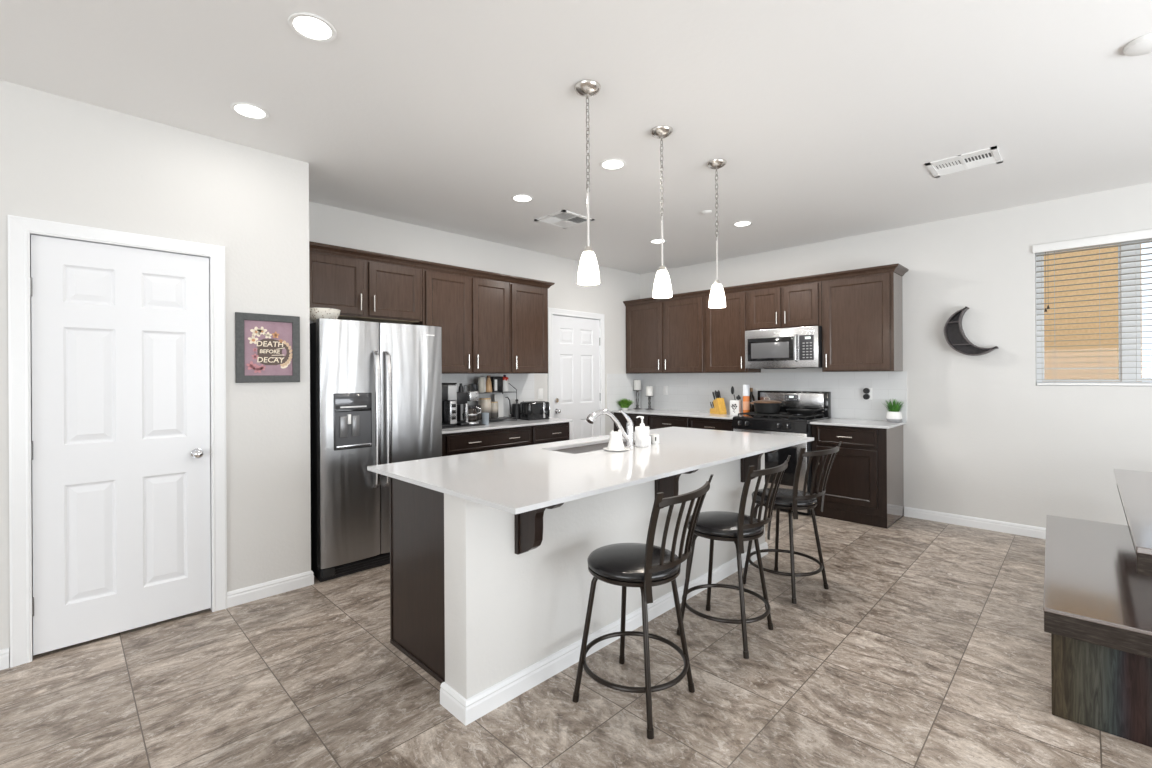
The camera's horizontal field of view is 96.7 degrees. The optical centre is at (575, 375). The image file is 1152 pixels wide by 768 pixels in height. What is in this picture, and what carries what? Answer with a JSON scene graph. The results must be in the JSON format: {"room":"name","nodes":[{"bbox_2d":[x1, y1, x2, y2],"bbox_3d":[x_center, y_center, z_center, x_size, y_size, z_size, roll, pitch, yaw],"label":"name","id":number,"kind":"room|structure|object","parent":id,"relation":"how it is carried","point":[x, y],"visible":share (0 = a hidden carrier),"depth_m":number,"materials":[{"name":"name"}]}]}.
{"room":"kitchen","nodes":[
{"label":"kitchen","id":0,"kind":"room"},
{"bbox_2d":[0,80,310,666],"bbox_3d":[-4.207,0.000,0.930,0.115,2.743,6.900,0,0,45],"label":"wall","id":1,"kind":"structure","parent":0,"point":[63,159],"depth_m":3.01,"materials":[{"name":"white paint"}]},
{"bbox_2d":[0,648,8,669],"bbox_3d":[-4.620,1.329,0.417,0.014,0.090,5.581,0,0,45],"label":"baseboard","id":2,"kind":"structure","parent":1,"relation":"attached to","point":[4,653],"depth_m":2.38,"materials":[{"name":"white wood"}]},
{"bbox_2d":[8,215,226,667],"bbox_3d":[-2.393,0.304,2.738,0.134,2.116,0.853,0,0,45],"label":"trim","id":3,"kind":"structure","parent":1,"relation":"attached to","point":[20,229],"depth_m":2.44,"materials":[{"name":"white wood"}]},
{"bbox_2d":[30,235,210,654],"bbox_3d":[-2.353,0.331,2.696,0.102,2.021,0.722,0,0,45],"label":"door","id":4,"kind":"structure","parent":1,"relation":"in","point":[121,448],"depth_m":2.67,"materials":[{"name":"white wood"}]},
{"bbox_2d":[235,312,299,382],"bbox_3d":[-1.894,-0.169,3.157,0.022,0.419,0.348,0,0,45],"label":"framed picture","id":5,"kind":"object","parent":1,"relation":"attached to","point":[267,346],"visible":1,"depth_m":3.14,"materials":[{"name":"paper"}]},
{"bbox_2d":[244,320,291,375],"bbox_3d":[-1.896,-0.169,3.159,0.010,0.337,0.266,0,0,45],"label":"print","id":6,"kind":"object","parent":5,"relation":"attached to","point":[267,343],"depth_m":3.15},
{"bbox_2d":[227,570,313,607],"bbox_3d":[-1.917,1.314,3.204,0.114,0.090,0.482,0,0,45],"label":"baseboard","id":7,"kind":"structure","parent":1,"relation":"attached to","point":[278,586],"depth_m":3.15,"materials":[{"name":"white wood"}]},
{"bbox_2d":[309,201,639,434],"bbox_3d":[-3.119,-0.006,3.127,0.120,2.743,11.550,0,0,45],"label":"wall","id":8,"kind":"structure","parent":0,"point":[330,225],"depth_m":5.43,"materials":[{"name":"white paint"}]},
{"bbox_2d":[309,241,424,323],"bbox_3d":[-1.782,-0.718,4.122,0.372,0.517,1.048,0,0,45],"label":"upper cabinet","id":9,"kind":"object","parent":8,"relation":"attached to","point":[368,286],"visible":0.78,"depth_m":4.05,"materials":[{"name":"brown wood"}]},
{"bbox_2d":[409,261,512,373],"bbox_3d":[-1.081,-0.501,4.825,0.372,0.960,0.938,0,0,45],"label":"upper cabinet","id":10,"kind":"object","parent":8,"relation":"attached to","point":[470,307],"visible":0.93,"depth_m":4.71,"materials":[{"name":"brown wood"}]},
{"bbox_2d":[442,374,533,419],"bbox_3d":[-1.037,0.217,5.127,0.008,0.482,1.620,0,0,45],"label":"backsplash","id":11,"kind":"structure","parent":8,"relation":"attached to","point":[524,383],"depth_m":5.43,"materials":[{"name":"tile"}]},
{"bbox_2d":[509,276,554,373],"bbox_3d":[-0.552,-0.504,5.357,0.372,0.960,0.562,0,0,45],"label":"upper cabinet","id":12,"kind":"object","parent":8,"relation":"attached to","point":[528,298],"visible":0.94,"depth_m":5.22,"materials":[{"name":"brown wood"}]},
{"bbox_2d":[538,388,542,398],"bbox_3d":[-0.399,0.201,5.768,0.007,0.116,0.072,0,0,45],"label":"wall outlet","id":13,"kind":"object","parent":8,"relation":"attached to","point":[540,391],"visible":1,"depth_m":5.76,"materials":[{"name":"white plastic"}]},
{"bbox_2d":[548,307,604,435],"bbox_3d":[-0.016,0.283,6.227,0.134,2.130,0.966,0,0,45],"label":"trim","id":14,"kind":"structure","parent":8,"relation":"attached to","point":[551,311],"depth_m":6.23,"materials":[{"name":"white wood"}]},
{"bbox_2d":[553,315,600,439],"bbox_3d":[0.029,0.312,6.189,0.102,2.032,0.828,0,0,45],"label":"door","id":15,"kind":"structure","parent":8,"relation":"in","point":[576,341],"depth_m":6.20,"materials":[{"name":"white wood"}]},
{"bbox_2d":[607,374,640,410],"bbox_3d":[0.645,0.211,6.817,0.008,0.476,0.695,0,0,45],"label":"backsplash","id":16,"kind":"structure","parent":8,"relation":"attached to","point":[619,386],"depth_m":6.75,"materials":[{"name":"tile"}]},
{"bbox_2d":[0,0,1151,273],"bbox_3d":[-0.586,-1.451,0.492,7.600,0.120,11.800,0,0,45],"label":"ceiling","id":17,"kind":"structure","parent":0,"point":[826,118],"depth_m":2.58,"materials":[{"name":"white paint"}]},
{"bbox_2d":[230,102,268,119],"bbox_3d":[-1.702,-1.381,2.674,0.174,0.006,0.174,0,0,45],"label":"recessed light","id":18,"kind":"object","parent":17,"relation":"in","point":[251,111],"visible":1,"depth_m":2.67,"materials":[{"name":"white plastic"}]},
{"bbox_2d":[288,12,336,42],"bbox_3d":[-1.050,-1.385,2.040,0.174,0.006,0.174,0,0,45],"label":"recessed light","id":19,"kind":"object","parent":17,"relation":"in","point":[311,27],"visible":1,"depth_m":2.04,"materials":[{"name":"white plastic"}]},
{"bbox_2d":[511,194,533,201],"bbox_3d":[-0.419,-1.388,4.009,0.174,0.006,0.174,0,0,45],"label":"recessed light","id":20,"kind":"object","parent":17,"relation":"in","point":[520,197],"visible":1,"depth_m":4.01,"materials":[{"name":"white plastic"}]},
{"bbox_2d":[534,210,594,228],"bbox_3d":[-0.104,-1.389,4.563,0.380,0.009,0.380,0,0,45],"label":"ceiling vent","id":21,"kind":"object","parent":17,"relation":"in","point":[564,219],"visible":1,"depth_m":4.55,"materials":[{"name":"white plastic"}]},
{"bbox_2d":[574,79,600,284],"bbox_3d":[0.058,-0.921,2.474,0.128,0.948,0.128,0,0,45],"label":"pendant light","id":22,"kind":"object","parent":17,"relation":"hanging from","point":[588,272],"visible":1,"depth_m":2.45,"materials":[{"name":"white glass"}]},
{"bbox_2d":[600,159,625,169],"bbox_3d":[0.243,-1.392,3.375,0.174,0.006,0.174,0,0,45],"label":"recessed light","id":23,"kind":"object","parent":17,"relation":"in","point":[609,164],"visible":1,"depth_m":3.37,"materials":[{"name":"white plastic"}]},
{"bbox_2d":[650,239,665,243],"bbox_3d":[0.851,-1.395,5.314,0.174,0.006,0.174,0,0,45],"label":"recessed light","id":24,"kind":"object","parent":17,"relation":"in","point":[654,241],"visible":0.88,"depth_m":5.32,"materials":[{"name":"white plastic"}]},
{"bbox_2d":[650,125,672,297],"bbox_3d":[0.490,-0.923,2.920,0.128,0.948,0.128,0,0,45],"label":"pendant light","id":25,"kind":"object","parent":17,"relation":"hanging from","point":[662,288],"visible":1,"depth_m":2.90,"materials":[{"name":"white glass"}]},
{"bbox_2d":[702,210,711,214],"bbox_3d":[1.118,-1.393,4.373,0.086,0.015,0.086,0,0,45],"label":"cap","id":26,"kind":"object","parent":17,"relation":"attached to","point":[705,212],"visible":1,"depth_m":4.35,"materials":[{"name":"white plastic"}]},
{"bbox_2d":[706,159,726,307],"bbox_3d":[0.926,-0.926,3.365,0.128,0.948,0.128,0,0,45],"label":"pendant light","id":27,"kind":"object","parent":17,"relation":"hanging from","point":[717,296],"visible":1,"depth_m":3.34,"materials":[{"name":"white glass"}]},
{"bbox_2d":[733,221,751,226],"bbox_3d":[1.534,-1.399,4.716,0.174,0.006,0.174,0,0,45],"label":"recessed light","id":28,"kind":"object","parent":17,"relation":"in","point":[740,223],"visible":1,"depth_m":4.71,"materials":[{"name":"white plastic"}]},
{"bbox_2d":[925,146,1002,177],"bbox_3d":[2.561,-1.404,3.381,0.368,0.008,0.330,0,0,45],"label":"ceiling vent","id":29,"kind":"object","parent":17,"relation":"in","point":[988,156],"visible":1,"depth_m":3.37,"materials":[{"name":"white plastic"}]},
{"bbox_2d":[1123,33,1151,55],"bbox_3d":[2.417,-1.394,2.153,0.160,0.027,0.160,0,0,45],"label":"smoke detector","id":30,"kind":"object","parent":17,"relation":"attached to","point":[1142,45],"visible":1,"depth_m":2.16,"materials":[{"name":"white plastic"}]},
{"bbox_2d":[0,508,1151,767],"bbox_3d":[-0.570,1.411,0.492,7.600,0.120,11.800,0,0,45],"label":"floor","id":31,"kind":"structure","parent":0,"point":[927,645],"depth_m":2.21,"materials":[{"name":"tile"}]},
{"bbox_2d":[310,318,441,581],"bbox_3d":[-1.597,0.491,3.899,0.844,1.733,0.892,0,0,45],"label":"refrigerator","id":32,"kind":"object","parent":31,"relation":"on","point":[376,388],"visible":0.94,"depth_m":3.52,"materials":[{"name":"grey metal"}]},
{"bbox_2d":[310,308,340,322],"bbox_3d":[-1.733,-0.406,3.509,0.223,0.096,0.223,0,0,45],"label":"bowl","id":33,"kind":"object","parent":32,"relation":"on","point":[315,313],"visible":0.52,"depth_m":3.43,"materials":[{"name":"ceramic"}]},
{"bbox_2d":[442,426,531,456],"bbox_3d":[-0.996,0.916,4.722,0.626,0.875,1.089,0,0,45],"label":"base cabinet","id":34,"kind":"object","parent":31,"relation":"on","point":[493,439],"visible":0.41,"depth_m":4.53,"materials":[{"name":"brown wood"}]},
{"bbox_2d":[442,418,572,433],"bbox_3d":[-0.816,0.467,4.913,0.603,0.020,1.623,0,0,45],"label":"countertop","id":35,"kind":"structure","parent":34,"relation":"on","point":[503,423],"depth_m":4.85,"materials":[{"name":"white stone"}]},
{"bbox_2d":[442,424,484,428],"bbox_3d":[-1.158,0.455,4.649,0.320,0.008,0.590,0,0,45],"label":"mat","id":36,"kind":"object","parent":35,"relation":"on","point":[456,426],"visible":0.24,"depth_m":4.57,"materials":[{"name":"grey"}]},
{"bbox_2d":[442,383,456,426],"bbox_3d":[-1.212,0.257,4.596,0.253,0.388,0.188,0,0,45],"label":"pod coffee maker","id":37,"kind":"object","parent":36,"relation":"on","point":[449,390],"visible":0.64,"depth_m":4.54,"materials":[{"name":"black plastic"}]},
{"bbox_2d":[453,383,481,425],"bbox_3d":[-1.022,0.260,4.752,0.258,0.380,0.239,0,0,45],"label":"drip coffee maker","id":38,"kind":"object","parent":36,"relation":"on","point":[469,414],"visible":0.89,"depth_m":4.69,"materials":[{"name":"black plastic"}]},
{"bbox_2d":[481,413,488,424],"bbox_3d":[-0.851,0.402,4.808,0.072,0.110,0.072,0,0,45],"label":"tumbler","id":39,"kind":"object","parent":35,"relation":"on","point":[485,416],"visible":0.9,"depth_m":4.78,"materials":[{"name":"blue glass"}]},
{"bbox_2d":[464,383,516,420],"bbox_3d":[-0.853,0.268,5.127,0.237,0.378,0.477,0,0,45],"label":"wire rack","id":40,"kind":"object","parent":35,"relation":"on","point":[503,417],"visible":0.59,"depth_m":5.11,"materials":[{"name":"black metal"}]},
{"bbox_2d":[471,384,477,390],"bbox_3d":[-0.995,0.120,5.027,0.072,0.085,0.072,0,0,45],"label":"glass cup","id":41,"kind":"object","parent":40,"relation":"on","point":[473,385],"visible":0.55,"depth_m":5.00,"materials":[{"name":"grey"}]},
{"bbox_2d":[474,405,480,419],"bbox_3d":[-0.954,0.356,4.967,0.070,0.140,0.070,0,0,45],"label":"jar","id":42,"kind":"object","parent":40,"relation":"on","point":[479,406],"visible":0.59,"depth_m":4.94,"materials":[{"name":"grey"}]},
{"bbox_2d":[478,378,483,392],"bbox_3d":[-0.924,0.089,4.985,0.060,0.145,0.060,0,0,45],"label":"glass cup","id":43,"kind":"object","parent":40,"relation":"on","point":[480,380],"visible":0.96,"depth_m":4.96,"materials":[{"name":"grey"}]},
{"bbox_2d":[478,398,490,418],"bbox_3d":[-0.905,0.323,5.073,0.132,0.205,0.132,0,0,45],"label":"glass canister","id":44,"kind":"object","parent":40,"relation":"on","point":[485,403],"visible":0.63,"depth_m":5.02,"materials":[{"name":"glass"}]},
{"bbox_2d":[486,375,491,391],"bbox_3d":[-0.873,0.078,5.121,0.072,0.168,0.072,0,0,45],"label":"bottle","id":45,"kind":"object","parent":40,"relation":"on","point":[488,381],"visible":0.92,"depth_m":5.10,"materials":[{"name":"brown plastic"}]},
{"bbox_2d":[491,401,497,417],"bbox_3d":[-0.838,0.343,5.183,0.104,0.165,0.104,0,0,45],"label":"glass canister","id":46,"kind":"object","parent":40,"relation":"on","point":[494,404],"visible":0.62,"depth_m":5.14,"materials":[{"name":"glass"}]},
{"bbox_2d":[490,376,502,391],"bbox_3d":[-0.808,0.084,5.192,0.072,0.155,0.117,0,0,45],"label":"carton","id":47,"kind":"object","parent":40,"relation":"on","point":[496,381],"visible":0.82,"depth_m":5.16,"materials":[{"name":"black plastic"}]},
{"bbox_2d":[478,416,515,420],"bbox_3d":[-0.852,0.430,5.127,0.230,0.007,0.470,0,0,45],"label":"shelf","id":48,"kind":"object","parent":40,"relation":"attached to","point":[499,418],"depth_m":5.11,"materials":[{"name":"black plastic"}]},
{"bbox_2d":[494,394,502,416],"bbox_3d":[-0.792,0.308,5.258,0.012,0.235,0.110,0,0,45],"label":"board","id":49,"kind":"object","parent":40,"relation":"on","point":[497,397],"visible":0.76,"depth_m":5.26,"materials":[{"name":"white plastic"}]},
{"bbox_2d":[503,375,508,391],"bbox_3d":[-0.733,0.074,5.269,0.084,0.173,0.085,0,0,45],"label":"bottle","id":50,"kind":"object","parent":40,"relation":"on","point":[505,379],"visible":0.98,"depth_m":5.24,"materials":[{"name":"white plastic"}]},
{"bbox_2d":[505,397,523,418],"bbox_3d":[-0.635,0.336,5.400,0.128,0.240,0.253,0,0,16],"label":"gooseneck kettle","id":51,"kind":"object","parent":35,"relation":"on","point":[513,412],"visible":0.59,"depth_m":5.38,"materials":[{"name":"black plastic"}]},
{"bbox_2d":[520,401,549,419],"bbox_3d":[-0.423,0.361,5.363,0.291,0.187,0.182,0,0,-39],"label":"toaster","id":52,"kind":"object","parent":35,"relation":"on","point":[530,410],"visible":1,"depth_m":5.28,"materials":[{"name":"black metal"}]},
{"bbox_2d":[531,422,568,444],"bbox_3d":[-0.430,0.913,5.290,0.626,0.875,0.508,0,0,45],"label":"drawer","id":53,"kind":"object","parent":31,"relation":"on","point":[545,433],"visible":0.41,"depth_m":5.07,"materials":[{"name":"brown wood"}]},
{"bbox_2d":[390,441,778,725],"bbox_3d":[0.299,0.909,3.124,1.108,0.875,2.655,0,0,45],"label":"kitchen island","id":54,"kind":"object","parent":31,"relation":"on","point":[491,603],"visible":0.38,"depth_m":2.34,"materials":[{"name":"white paint"}]},
{"bbox_2d":[367,427,813,514],"bbox_3d":[0.325,0.461,3.134,1.200,0.020,2.715,0,0,45],"label":"island countertop","id":55,"kind":"structure","parent":54,"relation":"on","point":[514,480],"depth_m":2.57,"materials":[{"name":"white stone"}]},
{"bbox_2d":[586,409,634,446],"bbox_3d":[0.215,0.327,3.157,0.384,0.247,0.060,0,0,-38],"label":"kitchen faucet","id":56,"kind":"object","parent":55,"relation":"on","point":[628,435],"visible":0.99,"depth_m":3.20,"materials":[{"name":"silver metal"}]},
{"bbox_2d":[603,429,628,450],"bbox_3d":[0.242,0.389,3.107,0.156,0.124,0.156,0,0,45],"label":"sponge holder","id":57,"kind":"object","parent":55,"relation":"on","point":[615,443],"visible":1,"depth_m":3.07,"materials":[{"name":"white ceramic"}]},
{"bbox_2d":[635,416,649,446],"bbox_3d":[0.422,0.353,3.259,0.072,0.194,0.072,0,0,33],"label":"soap dispenser","id":58,"kind":"object","parent":55,"relation":"on","point":[642,438],"visible":1,"depth_m":3.23,"materials":[{"name":"white ceramic"}]},
{"bbox_2d":[635,426,649,446],"bbox_3d":[0.422,0.386,3.259,0.072,0.128,0.072,0,0,33],"label":"bottle","id":59,"kind":"object","parent":58,"relation":"attached to","point":[642,438],"depth_m":3.23,"materials":[{"name":"white ceramic"}]},
{"bbox_2d":[651,434,658,443],"bbox_3d":[0.523,0.418,3.389,0.056,0.062,0.056,0,0,45],"label":"cup","id":60,"kind":"object","parent":55,"relation":"on","point":[655,437],"visible":0.94,"depth_m":3.36,"materials":[{"name":"white ceramic"}]},
{"bbox_2d":[614,412,649,431],"bbox_3d":[0.894,0.906,6.652,0.581,0.875,0.593,0,0,45],"label":"base cabinet","id":61,"kind":"object","parent":31,"relation":"on","point":[636,421],"visible":0.21,"depth_m":6.41,"materials":[{"name":"brown wood"}]},
{"bbox_2d":[572,474,713,738],"bbox_3d":[0.276,0.884,2.141,0.514,0.930,0.472,0,0,45],"label":"bar stool","id":62,"kind":"object","parent":31,"relation":"on","point":[644,566],"visible":1,"depth_m":2.02,"materials":[{"name":"brown metal"}]},
{"bbox_2d":[650,415,689,428],"bbox_3d":[1.288,0.904,6.236,0.557,0.875,0.626,0,0,45],"label":"base cabinet","id":63,"kind":"object","parent":31,"relation":"on","point":[656,421],"visible":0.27,"depth_m":6.04,"materials":[{"name":"brown wood"}]},
{"bbox_2d":[690,417,733,430],"bbox_3d":[1.688,0.901,5.837,0.568,0.875,0.626,0,0,45],"label":"base cabinet","id":64,"kind":"object","parent":31,"relation":"on","point":[695,422],"visible":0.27,"depth_m":5.64,"materials":[{"name":"brown wood"}]},
{"bbox_2d":[611,408,740,419],"bbox_3d":[1.280,0.455,6.233,1.713,0.020,0.626,0,0,45],"label":"countertop","id":65,"kind":"structure","parent":64,"relation":"on","point":[700,414],"depth_m":6.10,"materials":[{"name":"white stone"}]},
{"bbox_2d":[616,399,632,409],"bbox_3d":[0.642,0.370,6.730,0.302,0.157,0.285,0,0,37],"label":"potted grass","id":66,"kind":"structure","parent":65,"relation":"on","point":[624,404],"depth_m":6.68,"materials":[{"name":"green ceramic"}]},
{"bbox_2d":[633,380,641,408],"bbox_3d":[0.830,0.249,6.916,0.124,0.398,0.124,0,0,45],"label":"candle holder","id":67,"kind":"object","parent":65,"relation":"on","point":[637,383],"visible":0.96,"depth_m":6.89,"materials":[{"name":"grey metal"}]},
{"bbox_2d":[634,380,640,389],"bbox_3d":[0.829,0.121,6.916,0.094,0.143,0.094,0,0,45],"label":"candle","id":68,"kind":"object","parent":67,"relation":"on","point":[637,383],"depth_m":6.88,"materials":[{"name":"white wax"}]},
{"bbox_2d":[645,386,653,409],"bbox_3d":[0.973,0.289,6.781,0.124,0.315,0.124,0,0,45],"label":"candle holder","id":69,"kind":"object","parent":65,"relation":"on","point":[649,389],"visible":1,"depth_m":6.75,"materials":[{"name":"grey metal"}]},
{"bbox_2d":[646,386,652,395],"bbox_3d":[0.973,0.198,6.781,0.094,0.133,0.094,0,0,45],"label":"candle","id":70,"kind":"object","parent":69,"relation":"on","point":[649,389],"depth_m":6.74,"materials":[{"name":"white wax"}]},
{"bbox_2d":[710,390,726,413],"bbox_3d":[1.663,0.306,6.009,0.090,0.274,0.222,0,0,-17],"label":"knife block","id":71,"kind":"object","parent":65,"relation":"on","point":[719,406],"visible":1,"depth_m":5.95,"materials":[{"name":"yellow wood"}]},
{"bbox_2d":[730,400,741,414],"bbox_3d":[1.812,0.360,5.804,0.104,0.165,0.102,0,0,37],"label":"utensil crock","id":72,"kind":"object","parent":65,"relation":"on","point":[735,405],"visible":0.94,"depth_m":5.77,"materials":[{"name":"white ceramic"}]},
{"bbox_2d":[743,385,749,412],"bbox_3d":[1.911,0.270,5.748,0.074,0.343,0.074,0,0,45],"label":"soap bottle","id":73,"kind":"object","parent":65,"relation":"on","point":[746,388],"visible":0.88,"depth_m":5.72,"materials":[{"name":"orange plastic"}]},
{"bbox_2d":[749,388,754,411],"bbox_3d":[2.003,0.289,5.848,0.076,0.305,0.076,0,0,45],"label":"wine bottle","id":74,"kind":"object","parent":65,"relation":"on","point":[752,409],"visible":0.67,"depth_m":5.82,"materials":[{"name":"black glass"}]},
{"bbox_2d":[676,455,790,658],"bbox_3d":[0.805,0.881,2.666,0.514,0.930,0.453,0,0,45],"label":"bar stool","id":75,"kind":"object","parent":31,"relation":"on","point":[737,528],"visible":0.97,"depth_m":2.54,"materials":[{"name":"brown metal"}]},
{"bbox_2d":[732,390,830,514],"bbox_3d":[2.128,0.751,5.324,0.762,1.170,0.715,0,0,45],"label":"gas range","id":76,"kind":"object","parent":31,"relation":"on","point":[781,423],"visible":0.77,"depth_m":5.11,"materials":[{"name":"grey metal"}]},
{"bbox_2d":[750,397,784,413],"bbox_3d":[2.014,0.305,5.399,0.294,0.173,0.288,0,0,1],"label":"cooking pot","id":77,"kind":"object","parent":76,"relation":"on","point":[764,406],"visible":1,"depth_m":5.29,"materials":[{"name":"black metal"}]},
{"bbox_2d":[735,415,827,421],"bbox_3d":[2.121,0.433,5.318,0.762,0.017,0.555,0,0,45],"label":"cooktop","id":78,"kind":"object","parent":76,"relation":"in","point":[749,418],"depth_m":5.14,"materials":[{"name":"black metal"}]},
{"bbox_2d":[786,408,823,414],"bbox_3d":[2.295,0.356,5.202,0.286,0.069,0.314,0,0,-15],"label":"frying pan","id":79,"kind":"object","parent":76,"relation":"on","point":[790,411],"visible":0.92,"depth_m":5.11,"materials":[{"name":"black metal"}]},
{"bbox_2d":[743,442,840,603],"bbox_3d":[1.346,0.878,3.238,0.453,0.930,0.513,0,0,-36],"label":"bar stool","id":80,"kind":"object","parent":31,"relation":"on","point":[794,499],"visible":0.87,"depth_m":3.10,"materials":[{"name":"brown metal"}]},
{"bbox_2d":[812,424,903,528],"bbox_3d":[2.666,0.896,4.865,0.632,0.875,0.626,0,0,45],"label":"base cabinet","id":81,"kind":"object","parent":31,"relation":"on","point":[865,485],"visible":0.76,"depth_m":4.64,"materials":[{"name":"brown wood"}]},
{"bbox_2d":[810,418,905,428],"bbox_3d":[2.674,0.447,4.862,0.660,0.020,0.603,0,0,45],"label":"countertop","id":82,"kind":"structure","parent":81,"relation":"on","point":[832,421],"depth_m":4.78,"materials":[{"name":"white stone"}]},
{"bbox_2d":[882,400,903,422],"bbox_3d":[2.997,0.323,4.825,0.212,0.225,0.225,0,0,45],"label":"potted plant","id":83,"kind":"object","parent":82,"relation":"on","point":[894,415],"visible":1,"depth_m":4.78,"materials":[{"name":"white ceramic"}]},
{"bbox_2d":[1043,515,1151,746],"bbox_3d":[2.532,1.108,2.466,0.400,0.452,1.750,0,0,43],"label":"tv stand","id":84,"kind":"object","parent":31,"relation":"on","point":[1097,608],"visible":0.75,"depth_m":1.97,"materials":[{"name":"brown wood"}]},
{"bbox_2d":[1114,469,1151,575],"bbox_3d":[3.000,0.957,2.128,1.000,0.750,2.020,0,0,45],"label":"television","id":85,"kind":"object","parent":84,"relation":"on","point":[1134,487],"visible":1,"depth_m":2.25,"materials":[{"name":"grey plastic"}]},
{"bbox_2d":[640,182,1151,527],"bbox_3d":[3.453,-0.043,4.628,7.320,2.743,0.150,0,0,45],"label":"wall","id":86,"kind":"structure","parent":0,"point":[981,439],"depth_m":4.39,"materials":[{"name":"white paint"}]},
{"bbox_2d":[623,290,704,373],"bbox_3d":[1.179,-0.513,6.517,1.189,0.960,0.372,0,0,45],"label":"upper cabinet","id":87,"kind":"object","parent":86,"relation":"attached to","point":[664,335],"visible":0.93,"depth_m":6.35,"materials":[{"name":"brown wood"}]},
{"bbox_2d":[663,386,667,394],"bbox_3d":[1.184,0.192,6.763,0.072,0.116,0.008,0,0,45],"label":"light switch","id":88,"kind":"object","parent":86,"relation":"attached to","point":[665,388],"visible":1,"depth_m":6.76,"materials":[{"name":"white plastic"}]},
{"bbox_2d":[702,285,760,372],"bbox_3d":[1.791,-0.517,5.908,0.538,0.960,0.372,0,0,45],"label":"upper cabinet","id":89,"kind":"object","parent":86,"relation":"attached to","point":[725,328],"visible":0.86,"depth_m":5.78,"materials":[{"name":"brown wood"}]},
{"bbox_2d":[641,371,906,421],"bbox_3d":[2.009,0.203,5.955,3.157,0.476,0.008,0,0,45],"label":"backsplash","id":90,"kind":"structure","parent":86,"relation":"attached to","point":[686,391],"depth_m":5.65,"materials":[{"name":"tile"}]},
{"bbox_2d":[745,274,821,330],"bbox_3d":[2.254,-0.748,5.445,0.774,0.503,0.372,0,0,45],"label":"upper cabinet","id":91,"kind":"object","parent":86,"relation":"attached to","point":[791,302],"visible":0.91,"depth_m":5.30,"materials":[{"name":"brown wood"}]},
{"bbox_2d":[745,326,821,368],"bbox_3d":[2.225,-0.282,5.414,0.764,0.416,0.442,0,0,45],"label":"microwave","id":92,"kind":"object","parent":91,"relation":"attached to","point":[796,347],"visible":0.97,"depth_m":5.26,"materials":[{"name":"grey metal"}]},
{"bbox_2d":[819,263,908,371],"bbox_3d":[2.769,-0.522,4.934,0.674,0.960,0.372,0,0,45],"label":"upper cabinet","id":93,"kind":"object","parent":86,"relation":"attached to","point":[862,309],"visible":1,"depth_m":4.82,"materials":[{"name":"brown wood"}]},
{"bbox_2d":[863,388,871,399],"bbox_3d":[2.881,0.177,5.058,0.076,0.116,0.032,0,0,45],"label":"wall outlet","id":94,"kind":"object","parent":86,"relation":"attached to","point":[867,395],"visible":1,"depth_m":5.05,"materials":[{"name":"white plastic"}]},
{"bbox_2d":[944,306,998,355],"bbox_3d":[3.439,-0.390,4.463,0.368,0.430,0.098,0,0,45],"label":"shelf","id":95,"kind":"object","parent":86,"relation":"attached to","point":[954,334],"visible":1,"depth_m":4.53,"materials":[{"name":"brown wood"}]},
{"bbox_2d":[904,507,1045,538],"bbox_3d":[4.556,1.278,3.423,4.068,0.090,0.014,0,0,45],"label":"baseboard","id":96,"kind":"structure","parent":86,"relation":"attached to","point":[987,524],"depth_m":4.46,"materials":[{"name":"white wood"}]},
{"bbox_2d":[1036,239,1151,385],"bbox_3d":[4.273,-0.492,3.862,1.194,1.138,0.075,0,0,45],"label":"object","id":97,"kind":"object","parent":86,"relation":"in","point":[1126,352],"depth_m":3.91,"materials":[{"name":"white"}]},
{"bbox_2d":[1033,229,1151,385],"bbox_3d":[4.210,-0.499,3.799,1.222,1.146,0.090,0,0,45],"label":"window blind","id":98,"kind":"object","parent":97,"relation":"attached to","point":[1141,235],"visible":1,"depth_m":3.97,"materials":[{"name":"white plastic"}]},
{"label":"outside","id":99,"kind":"structure","parent":0,"visible":0},
{"bbox_3d":[10.196,1.411,7.907,20.000,0.040,13.700,0,0,45],"label":"ground","id":100,"kind":"structure","parent":99,"visible":0},
{"bbox_2d":[1044,243,1141,381],"bbox_3d":[6.469,-1.163,8.146,3.600,5.150,3.600,0,0,45],"label":"neighbor house","id":101,"kind":"structure","parent":100,"relation":"on","point":[1112,360],"depth_m":6.29,"materials":[{"name":"beige"}]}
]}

